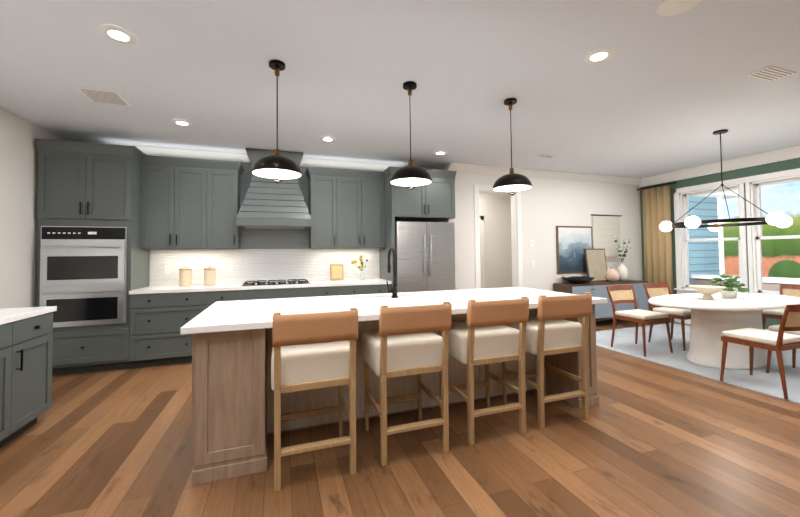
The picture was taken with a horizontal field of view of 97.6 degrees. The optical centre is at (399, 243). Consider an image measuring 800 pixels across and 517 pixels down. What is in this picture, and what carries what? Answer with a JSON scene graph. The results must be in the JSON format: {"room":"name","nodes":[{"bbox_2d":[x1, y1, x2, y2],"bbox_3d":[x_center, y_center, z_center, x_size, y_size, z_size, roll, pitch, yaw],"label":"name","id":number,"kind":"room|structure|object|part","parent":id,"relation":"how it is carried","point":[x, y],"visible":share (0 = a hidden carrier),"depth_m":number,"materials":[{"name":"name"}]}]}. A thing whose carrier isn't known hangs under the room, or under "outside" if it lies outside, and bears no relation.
{"room":"kitchen","nodes":[
{"label":"kitchen","id":0,"kind":"room"},
{"bbox_2d":[0,107,62,308],"bbox_3d":[-2.929,-0.025,0.468,0.140,2.780,8.290,0,-2,-19],"label":"wall","id":1,"kind":"structure","parent":0,"point":[18,206],"depth_m":3.61,"materials":[{"name":"paint"}]},
{"bbox_2d":[139,155,214,250],"bbox_3d":[-2.925,-0.504,4.672,0.800,1.150,0.367,0,-2,-19],"label":"upper cabinet","id":2,"kind":"object","parent":0,"relation":"attached to","point":[175,213],"depth_m":4.50,"materials":[{"name":"grey wood"}]},
{"bbox_2d":[211,163,242,250],"bbox_3d":[-2.457,-0.504,4.833,0.430,1.150,0.367,0,-2,-19],"label":"upper cabinet","id":3,"kind":"object","parent":0,"relation":"attached to","point":[227,201],"depth_m":4.69,"materials":[{"name":"grey wood"}]},
{"bbox_2d":[243,148,302,190],"bbox_3d":[-1.798,-1.078,5.053,0.758,0.436,0.399,0,-2,-19],"label":"upper cabinet","id":4,"kind":"object","parent":0,"relation":"attached to","point":[254,155],"depth_m":4.93,"materials":[{"name":"grey wood"}]},
{"bbox_2d":[236,147,311,229],"bbox_3d":[-1.772,-0.762,4.977,0.960,1.072,0.540,0,-2,-19],"label":"range hood","id":5,"kind":"object","parent":4,"relation":"in","point":[262,203],"depth_m":4.84,"materials":[{"name":"grey wood"}]},
{"bbox_2d":[307,167,342,250],"bbox_3d":[-1.141,-0.505,5.285,0.433,1.150,0.367,0,-2,-19],"label":"upper cabinet","id":6,"kind":"object","parent":0,"relation":"attached to","point":[324,185],"depth_m":5.13,"materials":[{"name":"grey wood"}]},
{"bbox_2d":[343,171,386,250],"bbox_3d":[-0.668,-0.505,5.448,0.807,1.150,0.367,0,-2,-19],"label":"upper cabinet","id":7,"kind":"object","parent":0,"relation":"attached to","point":[364,192],"depth_m":5.30,"materials":[{"name":"grey wood"}]},
{"bbox_2d":[0,319,799,516],"bbox_3d":[1.368,1.427,2.799,9.780,0.080,9.990,0,-2,-19],"label":"floor","id":8,"kind":"structure","parent":0,"point":[647,438],"depth_m":2.25,"materials":[{"name":"brown wood"}]},
{"bbox_2d":[0,318,23,447],"bbox_3d":[-2.979,0.971,2.065,0.797,0.880,0.580,0,-2,-19],"label":"base cabinet","id":9,"kind":"object","parent":8,"relation":"on","point":[11,333],"depth_m":2.41,"materials":[{"name":"grey wood"}]},
{"bbox_2d":[20,310,56,433],"bbox_3d":[-3.122,0.984,2.481,0.797,0.880,0.540,0,-2,-19],"label":"base cabinet","id":10,"kind":"object","parent":8,"relation":"on","point":[26,343],"depth_m":2.68,"materials":[{"name":"grey wood"}]},
{"bbox_2d":[0,306,55,321],"bbox_3d":[-2.192,0.440,-0.209,0.807,0.040,6.272,0,-2,-19],"label":"countertop","id":11,"kind":"structure","parent":10,"relation":"on","point":[6,315],"depth_m":2.61,"materials":[{"name":"white stone"}]},
{"bbox_2d":[35,139,150,375],"bbox_3d":[-3.653,0.182,4.238,0.860,2.590,0.675,0,-2,-19],"label":"tall cabinet","id":12,"kind":"object","parent":8,"relation":"on","point":[143,258],"depth_m":3.95,"materials":[{"name":"grey wood"}]},
{"bbox_2d":[131,291,210,367],"bbox_3d":[-2.847,1.037,4.503,0.835,0.880,0.647,0,-2,-19],"label":"base cabinet","id":13,"kind":"object","parent":8,"relation":"on","point":[157,317],"depth_m":4.18,"materials":[{"name":"grey wood"}]},
{"bbox_2d":[131,279,390,294],"bbox_3d":[-1.741,0.576,4.892,3.198,0.040,0.657,0,-2,-19],"label":"countertop","id":14,"kind":"structure","parent":13,"relation":"on","point":[314,282],"depth_m":4.67,"materials":[{"name":"white stone"}]},
{"bbox_2d":[179,266,191,286],"bbox_3d":[-2.809,0.429,4.584,0.144,0.257,0.144,0,-2,-19],"label":"canister","id":15,"kind":"object","parent":14,"relation":"on","point":[185,274],"depth_m":4.53,"materials":[{"name":"beige ceramic"}]},
{"bbox_2d":[203,266,215,285],"bbox_3d":[-2.540,0.428,4.676,0.144,0.257,0.144,0,-2,-19],"label":"canister","id":16,"kind":"object","parent":14,"relation":"on","point":[209,273],"depth_m":4.62,"materials":[{"name":"beige ceramic"}]},
{"bbox_2d":[239,279,310,286],"bbox_3d":[-1.727,0.536,4.910,0.880,0.039,0.421,0,-2,-19],"label":"cooktop","id":17,"kind":"object","parent":14,"relation":"in","point":[246,282],"depth_m":4.91,"materials":[{"name":"metal"}]},
{"bbox_2d":[211,287,246,304],"bbox_3d":[-2.299,1.036,4.691,0.445,0.880,0.647,0,-2,-19],"label":"base cabinet","id":18,"kind":"object","parent":8,"relation":"on","point":[241,294],"depth_m":4.41,"materials":[{"name":"grey wood"}]},
{"bbox_2d":[247,287,314,299],"bbox_3d":[-1.748,1.036,4.881,0.960,0.880,0.647,0,-2,-19],"label":"base cabinet","id":19,"kind":"object","parent":8,"relation":"on","point":[253,293],"depth_m":4.60,"materials":[{"name":"grey wood"}]},
{"bbox_2d":[271,307,357,490],"bbox_3d":[-0.558,0.891,2.250,0.500,1.000,0.578,0,-2,-19],"label":"stool","id":20,"kind":"object","parent":8,"relation":"on","point":[310,351],"visible":1,"depth_m":2.06,"materials":[{"name":"brown wood"}]},
{"bbox_3d":[-0.578,0.758,2.306,0.500,0.220,0.466,0,-2,-19],"label":"seat","id":21,"kind":"part","parent":20,"relation":"part of","materials":[{"name":"white fabric"}]},
{"bbox_2d":[315,283,346,296],"bbox_3d":[-1.109,1.035,5.100,0.510,0.880,0.647,0,-2,-19],"label":"base cabinet","id":22,"kind":"object","parent":8,"relation":"on","point":[342,289],"depth_m":4.83,"materials":[{"name":"grey wood"}]},
{"bbox_2d":[347,283,390,294],"bbox_3d":[-0.575,1.035,5.284,0.740,0.880,0.647,0,-2,-19],"label":"base cabinet","id":23,"kind":"object","parent":8,"relation":"on","point":[352,288],"depth_m":4.99,"materials":[{"name":"grey wood"}]},
{"bbox_2d":[191,304,598,484],"bbox_3d":[0.066,0.966,3.024,3.136,0.879,1.065,0,-2,-19],"label":"kitchen island","id":24,"kind":"object","parent":8,"relation":"on","point":[232,407],"depth_m":2.15,"materials":[{"name":"brown wood"}]},
{"bbox_2d":[180,288,606,335],"bbox_3d":[0.082,0.506,3.031,3.180,0.040,1.170,0,-2,-19],"label":"island countertop","id":25,"kind":"structure","parent":24,"relation":"on","point":[238,315],"depth_m":2.79,"materials":[{"name":"white stone"}]},
{"bbox_2d":[386,248,399,295],"bbox_3d":[-0.099,0.275,3.264,0.111,0.436,0.216,0,-2,-19],"label":"faucet","id":26,"kind":"object","parent":25,"relation":"on","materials":[{"name":"black metal"}]},
{"bbox_2d":[361,301,451,465],"bbox_3d":[0.031,0.891,2.473,0.500,1.000,0.578,0,-2,-19],"label":"stool","id":27,"kind":"object","parent":8,"relation":"on","point":[403,341],"visible":1,"depth_m":2.29,"materials":[{"name":"brown wood"}]},
{"bbox_3d":[0.011,0.758,2.530,0.500,0.220,0.466,0,-2,-19],"label":"seat","id":28,"kind":"part","parent":27,"relation":"part of","materials":[{"name":"white fabric"}]},
{"bbox_2d":[379,219,454,292],"bbox_3d":[0.262,0.576,5.533,1.005,1.795,0.707,0,-2,-19],"label":"refrigerator","id":29,"kind":"object","parent":8,"relation":"on","point":[424,249],"depth_m":5.21,"materials":[{"name":"silver metal"}]},
{"bbox_2d":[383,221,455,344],"bbox_3d":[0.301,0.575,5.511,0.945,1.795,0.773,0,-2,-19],"label":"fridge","id":30,"kind":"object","parent":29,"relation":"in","point":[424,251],"depth_m":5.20,"materials":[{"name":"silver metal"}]},
{"bbox_2d":[437,296,528,444],"bbox_3d":[0.625,0.891,2.699,0.500,1.000,0.578,0,-2,-19],"label":"stool","id":31,"kind":"object","parent":8,"relation":"on","point":[483,334],"visible":0.85,"depth_m":2.52,"materials":[{"name":"brown wood"}]},
{"bbox_3d":[0.606,0.758,2.755,0.500,0.220,0.466,0,-2,-19],"label":"seat","id":32,"kind":"part","parent":31,"relation":"part of","materials":[{"name":"white fabric"}]},
{"bbox_2d":[502,292,591,428],"bbox_3d":[1.200,0.891,2.917,0.500,1.000,0.578,0,-2,-19],"label":"stool","id":33,"kind":"object","parent":8,"relation":"on","point":[550,330],"visible":0.92,"depth_m":2.73,"materials":[{"name":"brown wood"}]},
{"bbox_3d":[1.181,0.758,2.974,0.500,0.220,0.466,0,-2,-19],"label":"seat","id":34,"kind":"part","parent":33,"relation":"part of","materials":[{"name":"white fabric"}]},
{"bbox_2d":[553,236,648,319],"bbox_3d":[3.711,0.657,6.426,1.850,1.610,0.540,0,-2,-19],"label":"sideboard","id":35,"kind":"object","parent":8,"relation":"on","point":[598,279],"visible":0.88,"depth_m":6.43,"materials":[{"name":"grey wood"}]},
{"bbox_2d":[561,276,594,283],"bbox_3d":[3.167,0.649,6.239,0.540,0.105,0.540,0,-2,-19],"label":"bowl","id":36,"kind":"object","parent":35,"relation":"on","point":[574,279],"depth_m":6.15,"materials":[{"name":"black ceramic"}]},
{"bbox_2d":[605,236,632,281],"bbox_3d":[4.148,0.277,6.611,0.667,0.849,0.275,0,-2,-19],"label":"vase","id":37,"kind":"object","parent":35,"relation":"on","point":[621,274],"depth_m":6.59,"materials":[{"name":"ceramic"}]},
{"bbox_2d":[596,323,799,403],"bbox_3d":[4.215,1.401,4.592,2.550,0.012,2.850,0,-2,-19],"label":"rug","id":38,"kind":"object","parent":8,"relation":"on","point":[759,380],"visible":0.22,"depth_m":4.22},
{"bbox_2d":[606,285,672,356],"bbox_3d":[3.170,0.992,4.694,0.504,0.831,0.580,0,-2,-19],"label":"chair","id":39,"kind":"object","parent":38,"relation":"on","point":[617,294],"visible":1,"depth_m":4.71,"materials":[{"name":"white fabric"}]},
{"bbox_3d":[3.191,0.932,4.633,0.450,0.055,0.415,0,-2,-19],"label":"seat","id":40,"kind":"part","parent":39,"relation":"part of","materials":[{"name":"white fabric"}]},
{"bbox_2d":[643,283,690,350],"bbox_3d":[3.851,0.992,4.928,0.504,0.831,0.580,0,-2,-19],"label":"chair","id":41,"kind":"object","parent":38,"relation":"on","point":[655,290],"visible":0.6,"depth_m":5.00,"materials":[{"name":"white fabric"}]},
{"bbox_3d":[3.872,0.932,4.867,0.450,0.055,0.415,0,-2,-19],"label":"seat","id":42,"kind":"part","parent":41,"relation":"part of","materials":[{"name":"white fabric"}]},
{"bbox_2d":[648,293,799,369],"bbox_3d":[3.880,1.017,4.166,2.100,0.738,1.060,0,-2,-19],"label":"dining table","id":43,"kind":"object","parent":38,"relation":"on","point":[715,318],"visible":0.83,"depth_m":3.92,"materials":[{"name":"paint"}]},
{"bbox_2d":[689,285,725,299],"bbox_3d":[3.604,0.573,4.106,0.330,0.150,0.330,0,-2,-19],"label":"centerpiece bowl","id":44,"kind":"object","parent":43,"relation":"on","point":[707,291],"visible":1,"depth_m":4.07,"materials":[{"name":"ceramic"}]},
{"bbox_2d":[709,274,748,297],"bbox_3d":[3.950,0.506,4.210,0.317,0.283,0.351,0,-2,-19],"label":"centerpiece plant","id":45,"kind":"object","parent":43,"relation":"on","point":[728,291],"visible":0.94,"depth_m":4.17,"materials":[{"name":"green plant"}]},
{"bbox_2d":[720,304,799,399],"bbox_3d":[3.532,0.951,3.331,0.504,0.831,0.580,0,-2,-19],"label":"chair","id":46,"kind":"object","parent":38,"relation":"on","point":[779,341],"visible":1,"depth_m":3.21,"materials":[{"name":"white fabric"}]},
{"bbox_3d":[3.510,0.895,3.395,0.450,0.055,0.415,0,-2,-19],"label":"seat","id":47,"kind":"part","parent":46,"relation":"part of","materials":[{"name":"white fabric"}]},
{"bbox_2d":[762,284,799,329],"bbox_3d":[5.218,0.969,4.606,0.580,0.831,0.504,0,-2,-19],"label":"chair","id":48,"kind":"object","parent":38,"relation":"on","point":[790,290],"visible":0.54,"depth_m":4.75,"materials":[{"name":"brown wood"}]},
{"bbox_3d":[5.155,0.911,4.587,0.415,0.055,0.450,0,-2,-19],"label":"seat","id":49,"kind":"part","parent":48,"relation":"part of","materials":[{"name":"white fabric"}]},
{"bbox_2d":[766,325,799,372],"bbox_3d":[4.220,0.950,3.546,0.504,0.831,0.580,0,-2,-19],"label":"chair","id":50,"kind":"object","parent":38,"relation":"on","point":[774,328],"visible":0.35,"depth_m":3.71,"materials":[{"name":"brown wood"}]},
{"bbox_3d":[4.198,0.894,3.610,0.450,0.055,0.415,0,-2,-19],"label":"seat","id":51,"kind":"part","parent":50,"relation":"part of","materials":[{"name":"white fabric"}]},
{"bbox_2d":[0,0,799,177],"bbox_3d":[1.339,-1.442,2.878,9.780,0.100,9.990,0,-2,-19],"label":"ceiling","id":52,"kind":"structure","parent":0,"point":[655,93],"depth_m":2.92,"materials":[{"name":"paint"}]},
{"bbox_2d":[75,87,130,105],"bbox_3d":[-2.691,-1.337,3.188,0.300,0.008,0.300,0,-2,-19],"label":"ceiling vent","id":53,"kind":"object","parent":52,"relation":"in","point":[104,96],"visible":1,"depth_m":3.17,"materials":[{"name":"white metal"}]},
{"bbox_2d":[99,24,137,43],"bbox_3d":[-1.844,-1.369,2.295,0.200,0.010,0.200,0,-2,-19],"label":"recessed light","id":54,"kind":"object","parent":52,"relation":"in","point":[116,33],"visible":0.96,"depth_m":2.28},
{"bbox_2d":[171,119,191,125],"bbox_3d":[-2.380,-1.321,3.823,0.200,0.010,0.200,0,-2,-19],"label":"recessed light","id":55,"kind":"object","parent":52,"relation":"in","point":[181,122],"visible":0.96,"depth_m":3.80,"materials":[{"name":"white plastic"}]},
{"bbox_2d":[251,59,301,183],"bbox_3d":[-0.932,-0.914,2.658,0.360,0.919,0.360,0,-2,-19],"label":"pendant light","id":56,"kind":"object","parent":52,"relation":"hanging from","point":[276,167],"visible":1,"depth_m":2.63,"materials":[{"name":"brown metal"}]},
{"bbox_2d":[320,136,335,141],"bbox_3d":[-0.912,-1.320,4.412,0.200,0.010,0.200,0,-2,-19],"label":"recessed light","id":57,"kind":"object","parent":52,"relation":"in","point":[327,138],"visible":0.96,"depth_m":4.38,"materials":[{"name":"white plastic"}]},
{"bbox_2d":[390,81,431,189],"bbox_3d":[0.089,-0.915,3.009,0.360,0.919,0.360,0,-2,-19],"label":"pendant light","id":58,"kind":"object","parent":52,"relation":"hanging from","point":[410,174],"visible":1,"depth_m":2.98,"materials":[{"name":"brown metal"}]},
{"bbox_2d":[434,151,446,154],"bbox_3d":[0.584,-1.317,5.074,0.200,0.010,0.200,0,-2,-19],"label":"recessed light","id":59,"kind":"object","parent":52,"relation":"in","point":[440,152],"visible":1,"depth_m":5.04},
{"bbox_2d":[493,98,531,195],"bbox_3d":[1.063,-0.916,3.343,0.360,0.919,0.360,0,-2,-19],"label":"pendant light","id":60,"kind":"object","parent":52,"relation":"hanging from","point":[512,181],"visible":1,"depth_m":3.31,"materials":[{"name":"brown metal"}]},
{"bbox_2d":[536,154,556,157],"bbox_3d":[2.226,-1.329,5.311,0.300,0.008,0.120,0,-2,-19],"label":"ceiling vent","id":61,"kind":"object","parent":52,"relation":"in","point":[546,156],"visible":0.98,"depth_m":5.31,"materials":[{"name":"white metal"}]},
{"bbox_2d":[584,48,613,62],"bbox_3d":[1.476,-1.394,2.601,0.200,0.010,0.200,0,-2,-19],"label":"recessed light","id":62,"kind":"object","parent":52,"relation":"in","point":[597,55],"visible":0.98,"depth_m":2.58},
{"bbox_2d":[657,0,701,15],"bbox_3d":[1.643,-1.414,2.056,0.220,0.007,0.220,0,-2,-19],"label":"ceiling speaker","id":63,"kind":"object","parent":52,"relation":"attached to","point":[669,7],"visible":1,"depth_m":2.08},
{"bbox_2d":[659,129,792,231],"bbox_3d":[3.879,-0.777,4.250,1.196,1.204,1.244,0,-2,-19],"label":"chandelier","id":64,"kind":"object","parent":52,"relation":"hanging from","point":[779,219],"visible":1,"depth_m":4.06,"materials":[{"name":"brown metal"}]},
{"bbox_2d":[747,65,795,81],"bbox_3d":[3.067,-1.404,2.894,0.350,0.008,0.150,0,-2,-19],"label":"ceiling vent","id":65,"kind":"object","parent":52,"relation":"in","point":[770,73],"visible":0.98,"depth_m":2.88,"materials":[{"name":"white metal"}]},
{"bbox_2d":[479,193,511,287],"bbox_3d":[1.545,0.129,7.665,2.640,2.780,0.140,0,-2,-19],"label":"wall","id":66,"kind":"structure","parent":0,"point":[495,210],"depth_m":7.80,"materials":[{"name":"paint"}]},
{"bbox_2d":[387,167,454,218],"bbox_3d":[0.272,-0.736,5.598,0.990,0.700,0.707,0,-2,-19],"label":"upper cabinet","id":67,"kind":"object","parent":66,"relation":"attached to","point":[434,200],"depth_m":5.27,"materials":[{"name":"grey wood"}]},
{"bbox_2d":[480,216,484,288],"bbox_3d":[1.411,0.451,7.503,0.940,2.130,0.059,0,-2,-19],"label":"door","id":68,"kind":"structure","parent":66,"relation":"attached to","point":[482,266],"depth_m":7.66,"materials":[{"name":"paint"}]},
{"bbox_2d":[440,164,642,290],"bbox_3d":[2.857,0.086,6.603,4.490,2.780,0.443,0,-2,-19],"label":"wall","id":69,"kind":"structure","parent":0,"point":[548,205],"depth_m":6.40,"materials":[{"name":"paint"}]},
{"bbox_2d":[529,240,533,246],"bbox_3d":[2.334,-0.010,6.217,0.090,0.120,0.014,0,-2,-19],"label":"switch plate","id":70,"kind":"object","parent":69,"relation":"attached to","point":[531,243],"depth_m":6.21,"materials":[{"name":"plastic"}]},
{"bbox_3d":[3.260,0.104,6.523,0.840,0.870,0.031,0,-2,-19],"label":"landscape art","id":71,"kind":"part","parent":69,"relation":"part of"},
{"bbox_2d":[591,214,621,261],"bbox_3d":[4.006,-0.107,6.780,0.780,0.911,0.038,0,-2,-19],"label":"wall hanging","id":72,"kind":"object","parent":69,"relation":"attached to","point":[605,229],"depth_m":6.77},
{"bbox_2d":[640,158,799,328],"bbox_3d":[6.232,-0.035,3.473,0.140,2.780,7.740,0,-2,-19],"label":"wall","id":73,"kind":"structure","parent":0,"point":[789,164],"depth_m":5.88,"materials":[{"name":"paint"}]},
{"bbox_2d":[637,182,675,320],"bbox_3d":[4.967,0.153,6.725,0.138,2.570,0.739,0,-2,-19],"label":"curtain","id":74,"kind":"object","parent":73,"relation":"hanging from","point":[657,241],"visible":0.81,"depth_m":6.73,"materials":[{"name":"fabric"}]},
{"bbox_3d":[4.963,-1.112,6.763,0.119,0.040,0.739,0,-2,-19],"label":"curtain rod","id":75,"kind":"part","parent":74,"relation":"part of","materials":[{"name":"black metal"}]},
{"bbox_2d":[673,168,799,294],"bbox_3d":[5.829,-0.101,4.553,0.200,1.960,4.180,0,-2,-19],"label":"window","id":76,"kind":"structure","parent":73,"relation":"in","point":[753,185],"depth_m":5.53,"materials":[{"name":"white wood"}]},
{"label":"outside","id":77,"kind":"structure","parent":0,"visible":0},
{"bbox_2d":[722,181,799,276],"bbox_3d":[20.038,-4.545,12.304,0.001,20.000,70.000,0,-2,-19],"label":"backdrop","id":78,"kind":"structure","parent":77,"point":[770,252],"depth_m":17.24,"materials":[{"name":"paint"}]},
{"label":"ground","id":79,"kind":"structure","parent":77,"visible":0},
{"bbox_2d":[688,190,737,284],"bbox_3d":[6.054,-0.265,9.930,3.400,4.800,4.350,0,-2,-19],"label":"house","id":80,"kind":"structure","parent":79,"relation":"on","point":[704,246],"depth_m":8.44,"materials":[{"name":"blue wood"}]},
{"bbox_2d":[691,274,799,290],"bbox_3d":[7.913,1.248,3.831,0.450,1.400,8.200,0,-2,-19],"label":"brick ledge","id":81,"kind":"object","parent":79,"relation":"on","point":[768,282],"depth_m":6.57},
{"bbox_2d":[768,260,799,277],"bbox_3d":[16.769,1.319,9.754,5.050,1.560,11.550,0,-2,-19],"label":"shrubs","id":82,"kind":"object","parent":79,"relation":"on","point":[786,267],"depth_m":15.02,"materials":[{"name":"green plant"}]},
{"bbox_3d":[3.020,-0.148,-1.795,9.640,2.780,0.140,0,-2,-19],"label":"wall","id":83,"kind":"structure","parent":0,"visible":0},
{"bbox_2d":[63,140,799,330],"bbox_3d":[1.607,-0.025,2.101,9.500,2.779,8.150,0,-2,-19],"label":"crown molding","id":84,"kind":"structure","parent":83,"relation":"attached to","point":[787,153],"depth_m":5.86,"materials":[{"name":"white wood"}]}
]}

